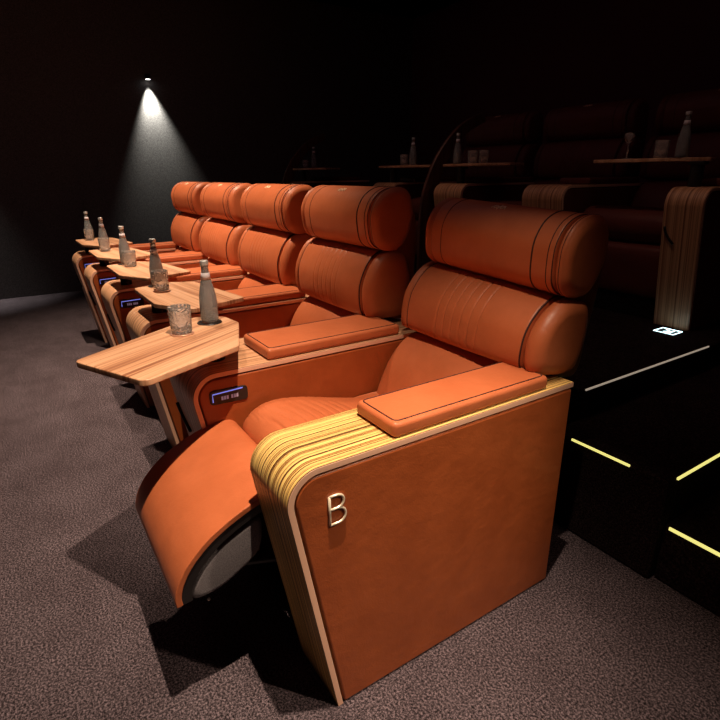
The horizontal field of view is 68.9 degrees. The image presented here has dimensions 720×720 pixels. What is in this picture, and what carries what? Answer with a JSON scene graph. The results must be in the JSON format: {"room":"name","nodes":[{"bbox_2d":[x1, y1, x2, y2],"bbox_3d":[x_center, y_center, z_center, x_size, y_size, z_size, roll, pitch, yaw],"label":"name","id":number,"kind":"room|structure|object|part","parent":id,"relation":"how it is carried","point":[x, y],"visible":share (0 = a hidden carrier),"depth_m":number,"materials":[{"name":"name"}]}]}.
{"room":"auditorium","nodes":[
{"label":"auditorium","id":0,"kind":"room"},
{"bbox_2d":[0,0,412,299],"bbox_3d":[-3.938,-2.315,5.387,11.200,3.400,0.100,-13,23,-31],"label":"wall","id":1,"kind":"structure","parent":0,"point":[234,90],"depth_m":6.23,"materials":[{"name":"paint"}]},
{"bbox_2d":[144,74,150,79],"bbox_3d":[-2.429,-3.231,5.986,0.060,0.053,0.090,-13,23,-31],"label":"wall spotlight","id":2,"kind":"object","parent":1,"relation":"attached to","point":[147,76],"visible":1,"depth_m":5.95,"materials":[{"name":"black plastic"}]},
{"bbox_2d":[0,291,719,719],"bbox_3d":[-1.402,0.589,2.305,11.200,0.050,9.150,-13,23,-31],"label":"floor","id":3,"kind":"structure","parent":0,"point":[92,627],"depth_m":1.59,"materials":[{"name":"carpet"}]},
{"bbox_2d":[72,238,180,342],"bbox_3d":[-1.795,-0.593,4.349,0.922,0.813,0.604,-13,23,-31],"label":"console","id":4,"kind":"object","parent":3,"relation":"on","point":[81,260],"visible":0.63,"depth_m":4.17,"materials":[{"name":"brown wood"}]},
{"bbox_2d":[83,212,91,228],"bbox_3d":[-2.184,-1.079,4.205,0.060,0.212,0.060,-13,23,-31],"label":"water bottle","id":5,"kind":"object","parent":4,"relation":"on","point":[87,225],"visible":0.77,"depth_m":4.18,"materials":[{"name":"clear glass"}]},
{"bbox_2d":[83,229,93,240],"bbox_3d":[-2.136,-0.987,4.133,0.071,0.086,0.071,-13,23,-31],"label":"tumbler","id":6,"kind":"object","parent":4,"relation":"on","point":[88,233],"visible":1,"depth_m":4.11,"materials":[{"name":"clear glass"}]},
{"bbox_3d":[-2.155,-0.891,4.164,0.070,0.079,0.070,-17,25,-38],"label":"pivot post","id":7,"kind":"part","parent":4,"relation":"part of","materials":[{"name":"black plastic"}]},
{"bbox_3d":[-2.086,-0.737,4.089,0.124,0.051,0.008,-13,23,-31],"label":"control panel","id":8,"kind":"part","parent":4,"relation":"part of","materials":[{"name":"black plastic"}]},
{"bbox_2d":[84,248,209,346],"bbox_3d":[-1.378,-0.381,3.742,0.922,0.813,0.604,-13,23,-31],"label":"console","id":9,"kind":"object","parent":3,"relation":"on","point":[96,275],"visible":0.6,"depth_m":3.56,"materials":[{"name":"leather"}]},
{"bbox_2d":[98,218,107,237],"bbox_3d":[-1.766,-0.867,3.598,0.060,0.212,0.060,-13,23,-31],"label":"water bottle","id":10,"kind":"object","parent":9,"relation":"on","point":[102,232],"visible":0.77,"depth_m":3.57,"materials":[{"name":"clear glass"}]},
{"bbox_2d":[97,238,109,251],"bbox_3d":[-1.723,-0.777,3.533,0.071,0.086,0.071,-13,23,-31],"label":"tumbler","id":11,"kind":"object","parent":9,"relation":"on","point":[104,244],"visible":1,"depth_m":3.51,"materials":[{"name":"clear glass"}]},
{"bbox_3d":[-1.737,-0.679,3.558,0.070,0.079,0.070,-17,25,-38],"label":"pivot post","id":12,"kind":"part","parent":9,"relation":"part of","materials":[{"name":"black plastic"}]},
{"bbox_3d":[-1.668,-0.525,3.482,0.124,0.051,0.008,-13,23,-31],"label":"control panel","id":13,"kind":"part","parent":9,"relation":"part of","materials":[{"name":"black plastic"}]},
{"bbox_2d":[101,261,248,407],"bbox_3d":[-0.960,-0.169,3.136,0.922,0.813,0.604,-13,23,-31],"label":"console","id":14,"kind":"object","parent":3,"relation":"on","point":[119,297],"visible":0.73,"depth_m":2.93,"materials":[{"name":"leather"}]},
{"bbox_3d":[-1.460,-0.221,3.076,0.015,0.092,0.091,-18,26,-40],"label":"latch handle","id":15,"kind":"part","parent":14,"relation":"part of","materials":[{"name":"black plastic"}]},
{"bbox_2d":[118,226,129,263],"bbox_3d":[-1.349,-0.655,2.992,0.060,0.212,0.060,-13,23,-31],"label":"water bottle","id":16,"kind":"object","parent":14,"relation":"on","point":[123,244],"visible":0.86,"depth_m":2.97,"materials":[{"name":"clear glass"}]},
{"bbox_3d":[-1.320,-0.467,2.951,0.070,0.079,0.070,-17,25,-38],"label":"pivot post","id":17,"kind":"part","parent":14,"relation":"part of","materials":[{"name":"black plastic"}]},
{"bbox_2d":[122,250,136,266],"bbox_3d":[-1.287,-0.567,2.929,0.071,0.086,0.071,-13,23,-31],"label":"tumbler","id":18,"kind":"object","parent":14,"relation":"on","point":[129,256],"visible":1,"depth_m":2.91,"materials":[{"name":"clear glass"}]},
{"bbox_3d":[-1.251,-0.313,2.876,0.124,0.051,0.008,-13,23,-31],"label":"control panel","id":19,"kind":"part","parent":14,"relation":"part of","materials":[{"name":"black plastic"}]},
{"bbox_2d":[171,181,210,251],"bbox_3d":[-1.543,-0.725,4.069,0.866,1.242,0.636,-13,23,-31],"label":"recliner","id":20,"kind":"object","parent":3,"relation":"on","point":[186,226],"visible":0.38,"depth_m":3.95,"materials":[{"name":"leather"}]},
{"bbox_2d":[175,247,190,251],"bbox_3d":[-1.404,-0.748,4.265,0.270,0.340,0.452,-13,23,-31],"label":"cushion","id":21,"kind":"object","parent":20,"relation":"on","point":[180,249],"depth_m":4.23,"materials":[{"name":"leather"}]},
{"bbox_2d":[172,212,199,250],"bbox_3d":[-1.309,-1.017,4.144,0.229,0.278,0.530,-13,23,-31],"label":"lumbar cushion","id":22,"kind":"object","parent":20,"relation":"on","point":[183,223],"depth_m":4.06,"materials":[{"name":"leather"}]},
{"bbox_2d":[126,282,308,446],"bbox_3d":[-0.543,0.043,2.530,0.922,0.813,0.604,-13,23,-31],"label":"console","id":23,"kind":"object","parent":3,"relation":"on","point":[265,307],"visible":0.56,"depth_m":2.41,"materials":[{"name":"brown wood"}]},
{"bbox_2d":[149,239,162,285],"bbox_3d":[-0.931,-0.443,2.386,0.060,0.212,0.060,-13,23,-31],"label":"water bottle","id":24,"kind":"object","parent":23,"relation":"on","point":[155,263],"visible":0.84,"depth_m":2.36,"materials":[{"name":"clear glass"}]},
{"bbox_3d":[-0.902,-0.255,2.345,0.070,0.079,0.070,-17,25,-38],"label":"pivot post","id":25,"kind":"part","parent":23,"relation":"part of","materials":[{"name":"black plastic"}]},
{"bbox_3d":[-0.872,-0.305,2.307,0.074,0.004,0.074,-13,23,-31],"label":"coaster","id":26,"kind":"object","parent":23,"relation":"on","visible":0},
{"bbox_2d":[150,269,168,291],"bbox_3d":[-0.873,-0.348,2.292,0.071,0.086,0.071,-13,23,-31],"label":"tumbler","id":27,"kind":"object","parent":26,"relation":"on","point":[159,277],"visible":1,"depth_m":2.27,"materials":[{"name":"clear glass"}]},
{"bbox_2d":[199,182,251,265],"bbox_3d":[-1.126,-0.513,3.462,0.866,1.242,0.636,-13,23,-31],"label":"recliner","id":28,"kind":"object","parent":3,"relation":"on","point":[220,235],"visible":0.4,"depth_m":3.34,"materials":[{"name":"leather"}]},
{"bbox_2d":[207,258,224,265],"bbox_3d":[-0.986,-0.536,3.659,0.270,0.340,0.452,-13,23,-31],"label":"cushion","id":29,"kind":"object","parent":28,"relation":"on","point":[211,261],"depth_m":3.59,"materials":[{"name":"leather"}]},
{"bbox_2d":[200,218,237,264],"bbox_3d":[-0.892,-0.805,3.538,0.229,0.278,0.530,-13,23,-31],"label":"lumbar cushion","id":30,"kind":"object","parent":28,"relation":"on","point":[215,233],"depth_m":3.46,"materials":[{"name":"leather"}]},
{"bbox_2d":[76,314,415,550],"bbox_3d":[-0.307,0.246,1.954,1.235,0.813,0.479,-18,26,-40],"label":"armrest with tray","id":31,"kind":"object","parent":3,"relation":"on","point":[215,375],"visible":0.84,"depth_m":1.74,"materials":[{"name":"orange leather"}]},
{"bbox_2d":[170,330,193,336],"bbox_3d":[-0.571,-0.086,1.685,0.074,0.004,0.074,-13,23,-31],"label":"coaster","id":32,"kind":"object","parent":31,"relation":"on","point":[192,332],"visible":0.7,"depth_m":1.66,"materials":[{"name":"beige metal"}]},
{"bbox_2d":[167,304,191,334],"bbox_3d":[-0.572,-0.129,1.669,0.071,0.086,0.071,-13,23,-31],"label":"tumbler","id":33,"kind":"object","parent":32,"relation":"on","point":[179,315],"visible":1,"depth_m":1.65,"materials":[{"name":"clear glass"}]},
{"bbox_3d":[-0.625,0.203,1.863,0.015,0.092,0.091,-18,26,-40],"label":"latch handle","id":34,"kind":"part","parent":31,"relation":"part of","materials":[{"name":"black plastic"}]},
{"bbox_2d":[199,260,218,323],"bbox_3d":[-0.519,-0.232,1.780,0.060,0.212,0.060,-13,23,-31],"label":"water bottle","id":35,"kind":"object","parent":31,"relation":"on","point":[208,305],"visible":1,"depth_m":1.76,"materials":[{"name":"clear glass"}]},
{"bbox_3d":[-0.479,-0.040,1.731,0.070,0.079,0.070,9,22,25],"label":"pivot post","id":36,"kind":"part","parent":31,"relation":"part of","materials":[{"name":"black plastic"}]},
{"bbox_3d":[-0.416,0.111,1.663,0.124,0.051,0.008,-13,23,-31],"label":"control panel","id":37,"kind":"part","parent":31,"relation":"part of","materials":[{"name":"black plastic"}]},
{"bbox_3d":[-0.157,0.289,2.002,0.899,0.690,0.155,-13,23,-31],"label":"panel","id":38,"kind":"part","parent":31,"relation":"part of","materials":[{"name":"leather"}]},
{"bbox_2d":[237,183,312,288],"bbox_3d":[-0.709,-0.301,2.856,0.866,1.242,0.636,-13,23,-31],"label":"recliner","id":39,"kind":"object","parent":3,"relation":"on","point":[269,249],"visible":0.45,"depth_m":2.73,"materials":[{"name":"leather"}]},
{"bbox_2d":[237,273,277,288],"bbox_3d":[-0.569,-0.325,3.053,0.270,0.340,0.452,-13,23,-31],"label":"cushion","id":40,"kind":"object","parent":39,"relation":"on","point":[252,279],"depth_m":3.01,"materials":[{"name":"leather"}]},
{"bbox_2d":[240,226,295,283],"bbox_3d":[-0.474,-0.594,2.932,0.229,0.278,0.530,-13,23,-31],"label":"lumbar cushion","id":41,"kind":"object","parent":39,"relation":"on","point":[261,247],"depth_m":2.85,"materials":[{"name":"leather"}]},
{"bbox_2d":[290,185,415,325],"bbox_3d":[-0.291,-0.089,2.250,0.866,1.242,0.636,-13,23,-31],"label":"recliner","id":42,"kind":"object","parent":3,"relation":"on","point":[359,258],"visible":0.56,"depth_m":2.11,"materials":[{"name":"leather"}]},
{"bbox_2d":[290,296,355,325],"bbox_3d":[-0.151,-0.113,2.446,0.270,0.340,0.452,-13,23,-31],"label":"cushion","id":43,"kind":"object","parent":42,"relation":"on","point":[314,308],"depth_m":2.40,"materials":[{"name":"leather"}]},
{"bbox_2d":[299,238,383,314],"bbox_3d":[-0.057,-0.382,2.325,0.229,0.278,0.530,-13,23,-31],"label":"lumbar cushion","id":44,"kind":"object","parent":42,"relation":"on","point":[332,271],"depth_m":2.24,"materials":[{"name":"leather"}]},
{"bbox_2d":[135,197,608,607],"bbox_3d":[0.022,0.163,1.589,1.287,1.204,0.643,-13,23,-31],"label":"recliner","id":45,"kind":"object","parent":3,"relation":"on","point":[514,285],"visible":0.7,"depth_m":1.54,"materials":[{"name":"leather"}]},
{"bbox_3d":[-0.191,0.549,1.476,0.367,0.142,0.023,-13,23,-31],"label":"footrest arm","id":46,"kind":"part","parent":45,"relation":"part of","materials":[{"name":"black plastic"}]},
{"bbox_2d":[243,391,378,444],"bbox_3d":[-0.009,0.241,1.700,0.645,0.212,0.452,-13,23,-31],"label":"seat cushion","id":47,"kind":"object","parent":45,"relation":"on","point":[271,416],"depth_m":1.65,"materials":[{"name":"leather"}]},
{"bbox_2d":[377,331,498,394],"bbox_3d":[0.282,0.100,1.851,0.292,0.327,0.452,-13,23,-31],"label":"cushion","id":48,"kind":"object","parent":45,"relation":"on","point":[420,358],"depth_m":1.82,"materials":[{"name":"leather"}]},
{"bbox_2d":[407,263,559,367],"bbox_3d":[0.411,-0.157,1.758,0.240,0.265,0.530,-13,23,-31],"label":"lumbar cushion","id":49,"kind":"object","parent":45,"relation":"on","point":[462,316],"depth_m":1.68,"materials":[{"name":"leather"}]},
{"bbox_2d":[250,362,573,705],"bbox_3d":[0.186,0.440,1.482,0.922,0.755,0.212,-13,23,-31],"label":"armrest","id":50,"kind":"object","parent":3,"relation":"on","point":[396,521],"visible":0.98,"depth_m":1.33,"materials":[{"name":"orange leather"}]},
{"bbox_2d":[396,268,719,424],"bbox_3d":[0.826,-0.824,5.394,3.769,0.499,5.904,-13,23,-31],"label":"platform","id":51,"kind":"object","parent":3,"relation":"on","point":[616,344],"visible":0.12,"depth_m":2.42,"materials":[{"name":"carpet"}]},
{"bbox_2d":[281,134,325,183],"bbox_3d":[-0.665,-2.002,6.164,0.641,1.232,0.030,-13,23,-31],"label":"divider","id":52,"kind":"object","parent":51,"relation":"on","point":[289,174],"visible":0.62,"depth_m":6.02,"materials":[{"name":"black"}]},
{"bbox_2d":[290,168,368,187],"bbox_3d":[-0.274,-1.776,6.082,0.922,0.853,0.598,-13,23,-31],"label":"console","id":53,"kind":"object","parent":51,"relation":"on","point":[315,181],"visible":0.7,"depth_m":5.95,"materials":[{"name":"brown wood"}]},
{"bbox_3d":[-0.635,-2.075,5.901,0.070,0.119,0.070,-17,25,-38],"label":"pivot post","id":54,"kind":"part","parent":53,"relation":"part of","materials":[{"name":"black plastic"}]},
{"bbox_2d":[302,160,308,167],"bbox_3d":[-0.608,-2.188,5.854,0.071,0.086,0.071,-13,23,-31],"label":"tumbler","id":55,"kind":"object","parent":53,"relation":"on","point":[305,163],"visible":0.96,"depth_m":5.83,"materials":[{"name":"clear glass"}]},
{"bbox_2d":[311,147,316,167],"bbox_3d":[-0.500,-2.192,5.675,0.060,0.212,0.060,-13,23,-31],"label":"water bottle","id":56,"kind":"object","parent":53,"relation":"on","point":[313,158],"visible":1,"depth_m":5.66,"materials":[{"name":"clear glass"}]},
{"bbox_3d":[-0.305,-1.723,6.168,0.899,0.690,0.150,-13,23,-31],"label":"panel","id":57,"kind":"part","parent":53,"relation":"part of","materials":[{"name":"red leather"}]},
{"bbox_2d":[374,165,456,198],"bbox_3d":[0.653,-1.306,4.737,0.922,0.853,0.598,-13,23,-31],"label":"console","id":58,"kind":"object","parent":51,"relation":"on","point":[413,185],"visible":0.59,"depth_m":4.55,"materials":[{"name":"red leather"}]},
{"bbox_3d":[0.291,-1.605,4.555,0.070,0.119,0.070,-17,25,-38],"label":"pivot post","id":59,"kind":"part","parent":58,"relation":"part of","materials":[{"name":"black plastic"}]},
{"bbox_2d":[400,154,407,164],"bbox_3d":[0.372,-1.690,4.429,0.071,0.086,0.071,-13,23,-31],"label":"tumbler","id":60,"kind":"object","parent":58,"relation":"on","point":[403,157],"visible":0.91,"depth_m":4.40,"materials":[{"name":"clear glass"}]},
{"bbox_3d":[0.621,-1.253,4.822,0.899,0.690,0.150,-13,23,-31],"label":"panel","id":61,"kind":"part","parent":58,"relation":"part of","materials":[{"name":"red leather"}]},
{"bbox_2d":[409,137,416,164],"bbox_3d":[0.437,-1.716,4.313,0.060,0.212,0.060,-13,23,-31],"label":"water bottle","id":62,"kind":"object","parent":58,"relation":"on","point":[413,155],"visible":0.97,"depth_m":4.30,"materials":[{"name":"clear glass"}]},
{"bbox_2d":[416,112,485,271],"bbox_3d":[0.719,-1.300,4.154,0.641,1.232,0.030,-13,23,-31],"label":"divider","id":63,"kind":"object","parent":51,"relation":"on","point":[436,169],"visible":0.73,"depth_m":4.02,"materials":[{"name":"black"}]},
{"bbox_2d":[411,111,542,267],"bbox_3d":[0.933,-1.405,4.422,0.866,1.242,0.737,-13,23,-31],"label":"recliner","id":64,"kind":"object","parent":51,"relation":"on","point":[516,137],"visible":0.41,"depth_m":4.29,"materials":[{"name":"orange leather"}]},
{"bbox_2d":[411,197,420,219],"bbox_3d":[0.790,-1.291,4.490,0.645,0.212,0.524,-13,23,-31],"label":"seat cushion","id":65,"kind":"object","parent":64,"relation":"on","point":[415,201],"depth_m":4.42,"materials":[{"name":"red leather"}]},
{"bbox_2d":[462,144,525,177],"bbox_3d":[1.166,-1.698,4.500,0.229,0.278,0.614,-13,23,-31],"label":"lumbar cushion","id":66,"kind":"object","parent":64,"relation":"on","point":[498,153],"depth_m":4.38,"materials":[{"name":"red leather"}]},
{"bbox_2d":[434,163,536,205],"bbox_3d":[1.111,-1.073,4.072,0.922,0.853,0.598,-13,23,-31],"label":"console","id":67,"kind":"object","parent":51,"relation":"on","point":[476,188],"visible":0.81,"depth_m":3.91,"materials":[{"name":"brown wood"}]},
{"bbox_2d":[453,133,461,163],"bbox_3d":[0.726,-1.569,3.894,0.060,0.212,0.060,-13,23,-31],"label":"water bottle","id":68,"kind":"object","parent":67,"relation":"on","point":[457,154],"visible":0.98,"depth_m":3.88,"materials":[{"name":"clear glass"}]},
{"bbox_3d":[0.749,-1.373,3.890,0.070,0.119,0.070,-17,25,-38],"label":"pivot post","id":69,"kind":"part","parent":67,"relation":"part of","materials":[{"name":"black plastic"}]},
{"bbox_2d":[468,150,477,162],"bbox_3d":[0.805,-1.452,3.749,0.071,0.086,0.071,-13,23,-31],"label":"tumbler","id":70,"kind":"object","parent":67,"relation":"on","point":[472,154],"visible":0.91,"depth_m":3.72,"materials":[{"name":"clear glass"}]},
{"bbox_2d":[479,150,488,162],"bbox_3d":[0.874,-1.435,3.701,0.071,0.086,0.071,-13,23,-31],"label":"tumbler","id":71,"kind":"object","parent":67,"relation":"on","point":[483,154],"visible":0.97,"depth_m":3.68,"materials":[{"name":"clear glass"}]},
{"bbox_3d":[1.079,-1.021,4.158,0.899,0.690,0.150,-13,23,-31],"label":"panel","id":72,"kind":"part","parent":67,"relation":"part of","materials":[{"name":"red leather"}]},
{"bbox_2d":[488,98,648,205],"bbox_3d":[1.396,-1.170,3.750,0.866,1.242,0.756,-13,23,-31],"label":"recliner","id":73,"kind":"object","parent":51,"relation":"on","point":[576,136],"visible":0.48,"depth_m":3.66,"materials":[{"name":"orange leather"}]},
{"bbox_2d":[488,200,521,205],"bbox_3d":[1.252,-1.057,3.820,0.645,0.212,0.537,-13,23,-31],"label":"seat cushion","id":74,"kind":"object","parent":73,"relation":"on","point":[497,201],"depth_m":3.67,"materials":[{"name":"red leather"}]},
{"bbox_2d":[535,179,559,184],"bbox_3d":[1.527,-1.198,3.959,0.270,0.340,0.537,-13,23,-31],"label":"cushion","id":75,"kind":"object","parent":73,"relation":"on","point":[543,181],"depth_m":4.01,"materials":[{"name":"red leather"}]},
{"bbox_2d":[538,137,624,178],"bbox_3d":[1.629,-1.463,3.827,0.229,0.278,0.630,-13,23,-31],"label":"lumbar cushion","id":76,"kind":"object","parent":73,"relation":"on","point":[559,157],"depth_m":3.76,"materials":[{"name":"red leather"}]},
{"bbox_2d":[522,177,642,211],"bbox_3d":[1.497,-0.831,3.528,0.922,0.755,0.300,-13,23,-31],"label":"console","id":77,"kind":"object","parent":51,"relation":"on","point":[573,194],"visible":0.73,"depth_m":3.25,"materials":[{"name":"brown wood"}]},
{"bbox_3d":[1.544,-0.784,3.482,0.899,0.690,0.150,-13,23,-31],"label":"panel","id":78,"kind":"part","parent":77,"relation":"part of","materials":[{"name":"red leather"}]},
{"bbox_2d":[585,346,708,390],"bbox_3d":[1.268,0.026,2.263,0.950,0.006,0.005,-13,23,-31],"label":"step light","id":79,"kind":"object","parent":51,"relation":"attached to","point":[649,367],"visible":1,"depth_m":2.22,"materials":[{"name":"beige"}]},
{"bbox_2d":[583,88,719,319],"bbox_3d":[1.878,-0.925,3.049,0.866,1.242,0.819,-13,23,-31],"label":"recliner","id":80,"kind":"object","parent":51,"relation":"on","point":[629,275],"visible":0.55,"depth_m":3.05,"materials":[{"name":"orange leather"}]},
{"bbox_2d":[583,205,663,243],"bbox_3d":[1.730,-0.814,3.126,0.645,0.212,0.582,-13,23,-31],"label":"seat cushion","id":81,"kind":"object","parent":80,"relation":"on","point":[632,224],"depth_m":2.92,"materials":[{"name":"red leather"}]},
{"bbox_2d":[630,179,687,207],"bbox_3d":[2.005,-0.955,3.265,0.270,0.340,0.582,-13,23,-31],"label":"cushion","id":82,"kind":"object","parent":80,"relation":"on","point":[653,192],"depth_m":3.32,"materials":[{"name":"red leather"}]},
{"bbox_2d":[647,131,719,178],"bbox_3d":[2.111,-1.219,3.127,0.229,0.278,0.682,-13,23,-31],"label":"lumbar cushion","id":83,"kind":"object","parent":80,"relation":"on","point":[703,143],"depth_m":3.17,"materials":[{"name":"red leather"}]},
{"bbox_2d":[593,157,719,330],"bbox_3d":[1.820,-0.713,3.041,0.922,0.853,0.683,-13,23,-31],"label":"armrest","id":84,"kind":"object","parent":51,"relation":"on","point":[688,281],"visible":1,"depth_m":2.64,"materials":[{"name":"brown wood"}]},
{"bbox_2d":[623,133,634,158],"bbox_3d":[1.457,-1.161,2.846,0.054,0.132,0.054,-13,23,-31],"label":"glass","id":85,"kind":"object","parent":84,"relation":"on","point":[629,137],"visible":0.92,"depth_m":2.82,"materials":[{"name":"clear glass"}]},
{"bbox_2d":[653,140,670,157],"bbox_3d":[1.558,-1.088,2.708,0.071,0.086,0.071,-13,23,-31],"label":"tumbler","id":86,"kind":"object","parent":84,"relation":"on","point":[661,149],"visible":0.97,"depth_m":2.69,"materials":[{"name":"clear glass"}]},
{"bbox_3d":[1.557,-0.628,2.645,0.060,0.090,0.015,16,25,38],"label":"latch handle","id":87,"kind":"part","parent":84,"relation":"part of","materials":[{"name":"black plastic"}]},
{"bbox_2d":[674,111,692,156],"bbox_3d":[1.614,-1.118,2.603,0.060,0.212,0.060,-13,23,-31],"label":"water bottle","id":88,"kind":"object","parent":84,"relation":"on","point":[684,139],"visible":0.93,"depth_m":2.59,"materials":[{"name":"clear glass"}]},
{"bbox_3d":[1.653,-0.914,2.577,0.070,0.119,0.070,-17,25,-38],"label":"pivot post","id":89,"kind":"part","parent":84,"relation":"part of","materials":[{"name":"black plastic"}]},
{"bbox_3d":[1.988,-0.559,2.837,0.899,0.690,0.092,-13,23,-31],"label":"panel","id":90,"kind":"part","parent":84,"relation":"part of","materials":[{"name":"red leather"}]},
{"bbox_2d":[652,327,682,335],"bbox_3d":[1.599,-0.149,2.723,0.100,0.006,0.110,-13,23,-31],"label":"floor marker","id":91,"kind":"object","parent":51,"relation":"on","point":[663,330],"visible":1,"depth_m":2.72,"materials":[{"name":"white plastic"}]},
{"bbox_2d":[553,364,719,577],"bbox_3d":[2.488,0.125,2.864,3.927,0.379,0.433,-13,23,-31],"label":"landing step","id":92,"kind":"structure","parent":3,"relation":"on","point":[663,433],"depth_m":1.86,"materials":[{"name":"carpet"}]},
{"bbox_2d":[571,438,629,466],"bbox_3d":[0.828,0.318,1.812,0.005,0.008,0.220,-13,23,-31],"label":"step light","id":93,"kind":"object","parent":92,"relation":"attached to","point":[572,439],"visible":1,"depth_m":1.80,"materials":[{"name":"yellow plastic"}]},
{"bbox_2d":[677,453,719,479],"bbox_3d":[1.536,0.253,1.977,1.280,0.008,0.006,-13,23,-31],"label":"step light","id":94,"kind":"object","parent":92,"relation":"attached to","point":[717,455],"visible":1,"depth_m":1.71,"materials":[{"name":"yellow plastic"}]},
{"bbox_2d":[654,490,719,615],"bbox_3d":[2.894,0.400,2.327,3.899,0.214,1.008,-13,23,-31],"label":"step","id":95,"kind":"structure","parent":3,"relation":"on","point":[683,565],"depth_m":1.67,"materials":[{"name":"carpet"}]},
{"bbox_2d":[669,527,719,556],"bbox_3d":[1.234,0.663,1.328,0.006,0.010,0.890,-13,23,-31],"label":"step light","id":96,"kind":"object","parent":95,"relation":"attached to","point":[703,546],"visible":1,"depth_m":1.62,"materials":[{"name":"yellow plastic"}]},
{"bbox_2d":[310,0,461,18],"bbox_3d":[-1.433,-2.661,1.148,11.200,0.050,9.150,-13,23,-31],"label":"ceiling","id":97,"kind":"structure","parent":0,"point":[411,9],"depth_m":7.01,"materials":[{"name":"black paint"}]},
{"bbox_2d":[409,0,719,182],"bbox_3d":[3.320,-2.108,4.613,0.100,3.400,9.150,-13,23,-31],"label":"wall","id":98,"kind":"structure","parent":0,"point":[470,58],"depth_m":5.94,"materials":[{"name":"black paint"}]}
]}

